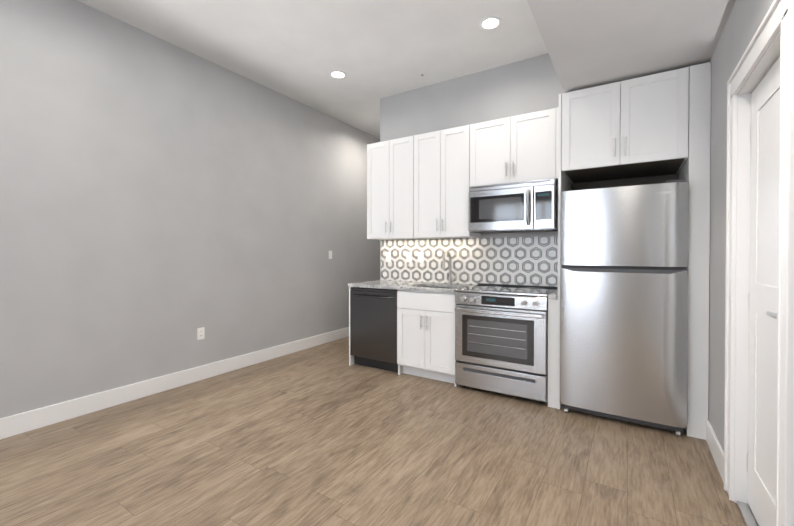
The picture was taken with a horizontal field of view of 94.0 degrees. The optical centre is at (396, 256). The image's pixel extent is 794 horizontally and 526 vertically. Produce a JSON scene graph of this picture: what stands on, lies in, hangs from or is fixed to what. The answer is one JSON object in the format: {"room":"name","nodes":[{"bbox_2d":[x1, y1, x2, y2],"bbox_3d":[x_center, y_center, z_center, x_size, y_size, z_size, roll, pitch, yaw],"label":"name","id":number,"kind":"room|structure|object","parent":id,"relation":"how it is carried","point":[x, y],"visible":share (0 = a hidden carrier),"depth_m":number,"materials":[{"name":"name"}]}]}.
{"room":"kitchen","nodes":[
{"label":"kitchen","id":0,"kind":"room"},
{"bbox_2d":[0,0,379,417],"bbox_3d":[-2.123,-0.374,3.506,0.120,3.200,9.340,0,1,32],"label":"wall","id":1,"kind":"structure","parent":0,"point":[161,201],"depth_m":3.28,"materials":[{"name":"grey paint"}]},
{"bbox_2d":[0,327,348,439],"bbox_3d":[-2.066,1.157,3.484,0.015,0.140,9.100,0,1,32],"label":"baseboard","id":2,"kind":"structure","parent":1,"relation":"attached to","point":[17,424],"depth_m":3.23,"materials":[{"name":"white paint"}]},
{"bbox_2d":[197,327,204,339],"bbox_3d":[-1.946,0.765,3.677,0.008,0.117,0.072,0,1,32],"label":"outlet","id":3,"kind":"object","parent":1,"relation":"attached to","point":[200,333],"visible":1,"depth_m":3.67,"materials":[{"name":"white plastic"}]},
{"bbox_2d":[77,0,547,138],"bbox_3d":[-0.353,-2.013,2.378,4.300,0.100,9.340,0,1,32],"label":"ceiling","id":4,"kind":"structure","parent":0,"point":[375,51],"depth_m":3.38,"materials":[{"name":"white paint"}]},
{"bbox_2d":[329,70,345,78],"bbox_3d":[-0.642,-1.976,4.024,0.184,0.006,0.184,0,1,32],"label":"recessed light","id":5,"kind":"object","parent":4,"relation":"in","point":[336,74],"visible":1,"depth_m":4.02,"materials":[{"name":"white paint"}]},
{"bbox_2d":[479,16,501,29],"bbox_3d":[0.789,-1.967,3.125,0.184,0.006,0.184,0,1,32],"label":"recessed light","id":6,"kind":"object","parent":4,"relation":"in","point":[491,23],"visible":1,"depth_m":3.12,"materials":[{"name":"white paint"}]},
{"bbox_2d":[0,336,745,525],"bbox_3d":[-0.353,1.287,2.409,4.300,0.100,9.340,0,1,32],"label":"floor","id":7,"kind":"structure","parent":0,"point":[326,434],"depth_m":2.24,"materials":[{"name":"brown wood"}]},
{"bbox_2d":[349,287,353,364],"bbox_3d":[-0.368,0.776,4.411,0.018,0.884,0.611,0,1,32],"label":"support","id":8,"kind":"object","parent":7,"relation":"on","point":[351,359],"visible":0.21,"depth_m":4.15,"materials":[{"name":"white paint"}]},
{"bbox_2d":[350,287,397,371],"bbox_3d":[-0.114,0.782,4.216,0.612,0.874,0.658,0,1,32],"label":"dishwasher","id":9,"kind":"object","parent":7,"relation":"on","point":[373,327],"visible":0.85,"depth_m":3.97,"materials":[{"name":"grey metal"}]},
{"bbox_2d":[397,286,458,386],"bbox_3d":[0.428,0.781,3.888,0.646,0.884,0.649,0,1,32],"label":"base cabinet","id":10,"kind":"object","parent":7,"relation":"on","point":[425,334],"visible":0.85,"depth_m":3.64,"materials":[{"name":"white paint"}]},
{"bbox_2d":[348,251,557,299],"bbox_3d":[0.535,0.240,3.819,2.174,0.609,0.624,0,1,32],"label":"countertop","id":11,"kind":"structure","parent":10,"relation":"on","point":[449,287],"depth_m":3.99,"materials":[{"name":"stone"}]},
{"bbox_2d":[454,283,557,403],"bbox_3d":[1.028,0.758,3.467,0.804,0.938,0.702,0,1,32],"label":"range","id":12,"kind":"object","parent":7,"relation":"on","point":[501,338],"visible":0.96,"depth_m":3.21,"materials":[{"name":"metal"}]},
{"bbox_2d":[548,299,557,407],"bbox_3d":[1.431,0.786,3.277,0.072,0.884,0.616,0,1,32],"label":"cabinet filler","id":13,"kind":"object","parent":7,"relation":"on","point":[552,346],"visible":0.43,"depth_m":3.02,"materials":[{"name":"white paint"}]},
{"bbox_2d":[557,94,570,408],"bbox_3d":[1.470,-0.039,3.240,0.020,2.535,0.624,0,1,32],"label":"panel","id":14,"kind":"object","parent":7,"relation":"on","point":[564,184],"depth_m":2.98,"materials":[{"name":"white paint"}]},
{"bbox_2d":[560,179,688,435],"bbox_3d":[1.792,0.352,2.976,0.795,1.758,0.684,0,1,32],"label":"fridge","id":15,"kind":"object","parent":7,"relation":"on","point":[623,303],"visible":1,"depth_m":2.67,"materials":[{"name":"grey metal"}]},
{"bbox_2d":[679,62,710,439],"bbox_3d":[2.211,-0.034,2.774,0.113,2.535,0.624,0,1,32],"label":"panel","id":16,"kind":"object","parent":7,"relation":"on","point":[694,172],"depth_m":2.51,"materials":[{"name":"white paint"}]},
{"bbox_2d":[380,53,678,284],"bbox_3d":[1.192,-0.377,3.856,3.240,3.200,0.120,0,1,32],"label":"wall","id":17,"kind":"structure","parent":0,"point":[529,85],"depth_m":3.98,"materials":[{"name":"grey paint"}]},
{"bbox_2d":[367,136,422,239],"bbox_3d":[-0.008,-0.761,4.311,0.630,1.110,0.372,0,1,32],"label":"upper cabinet","id":18,"kind":"object","parent":17,"relation":"attached to","point":[390,189],"visible":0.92,"depth_m":4.17,"materials":[{"name":"white paint"}]},
{"bbox_2d":[414,125,480,238],"bbox_3d":[0.531,-0.758,3.973,0.635,1.110,0.372,0,1,32],"label":"upper cabinet","id":19,"kind":"object","parent":17,"relation":"attached to","point":[441,180],"visible":0.98,"depth_m":3.83,"materials":[{"name":"white paint"}]},
{"bbox_2d":[381,236,557,286],"bbox_3d":[0.714,0.049,4.081,2.152,0.502,0.011,0,1,32],"label":"tile backsplash","id":20,"kind":"structure","parent":17,"relation":"attached to","point":[532,261],"depth_m":3.98,"materials":[{"name":"white tile"}]},
{"bbox_2d":[386,252,390,261],"bbox_3d":[-0.107,0.006,4.584,0.072,0.117,0.008,0,1,32],"label":"outlet","id":21,"kind":"object","parent":20,"relation":"attached to","point":[388,256],"visible":1,"depth_m":4.58,"materials":[{"name":"white plastic"}]},
{"bbox_2d":[406,252,411,261],"bbox_3d":[0.143,0.007,4.427,0.072,0.117,0.010,0,1,32],"label":"light switch","id":22,"kind":"object","parent":20,"relation":"attached to","point":[408,256],"visible":1,"depth_m":4.42,"materials":[{"name":"white plastic"}]},
{"bbox_2d":[418,252,423,261],"bbox_3d":[0.278,0.008,4.342,0.072,0.117,0.008,0,1,32],"label":"outlet","id":23,"kind":"object","parent":20,"relation":"attached to","point":[420,256],"visible":1,"depth_m":4.34,"materials":[{"name":"white plastic"}]},
{"bbox_2d":[470,107,558,186],"bbox_3d":[1.165,-0.999,3.572,0.856,0.620,0.372,0,1,32],"label":"upper cabinet","id":24,"kind":"object","parent":17,"relation":"attached to","point":[519,148],"visible":0.75,"depth_m":3.43,"materials":[{"name":"white paint"}]},
{"bbox_2d":[468,179,557,232],"bbox_3d":[1.119,-0.462,3.558,0.789,0.444,0.454,0,1,32],"label":"microwave","id":25,"kind":"object","parent":24,"relation":"attached to","point":[526,206],"visible":1,"depth_m":3.39,"materials":[{"name":"metal"}]},
{"bbox_2d":[562,67,688,190],"bbox_3d":[1.813,-0.886,2.997,0.805,0.835,0.658,0,1,32],"label":"upper cabinet","id":26,"kind":"object","parent":17,"relation":"attached to","point":[632,132],"visible":1,"depth_m":2.76,"materials":[{"name":"white paint"}]},
{"bbox_2d":[527,0,735,92],"bbox_3d":[0.302,-1.624,0.464,0.910,0.639,6.550,0,1,32],"label":"ceiling","id":27,"kind":"structure","parent":0,"point":[590,43],"depth_m":2.21,"materials":[{"name":"grey paint"}]},
{"bbox_2d":[708,0,773,450],"bbox_3d":[0.706,-0.342,0.151,0.120,3.200,6.670,0,1,32],"label":"wall","id":28,"kind":"structure","parent":0,"point":[744,20],"depth_m":2.20,"materials":[{"name":"grey paint"}]},
{"bbox_2d":[706,420,723,482],"bbox_3d":[0.512,1.190,-0.015,0.015,0.140,5.917,0,1,32],"label":"baseboard","id":29,"kind":"structure","parent":28,"relation":"attached to","point":[716,449],"depth_m":2.22,"materials":[{"name":"white paint"}]},
{"bbox_2d":[724,0,793,525],"bbox_3d":[1.567,0.163,1.546,0.146,2.165,0.910,0,1,32],"label":"door frame","id":30,"kind":"structure","parent":28,"relation":"attached to","point":[771,42],"depth_m":1.74,"materials":[{"name":"white paint"}]},
{"bbox_2d":[747,57,779,525],"bbox_3d":[1.562,0.213,1.555,0.106,2.031,0.682,0,1,32],"label":"entry door","id":31,"kind":"structure","parent":28,"relation":"in","point":[763,292],"depth_m":1.65,"materials":[{"name":"white paint"}]}
]}

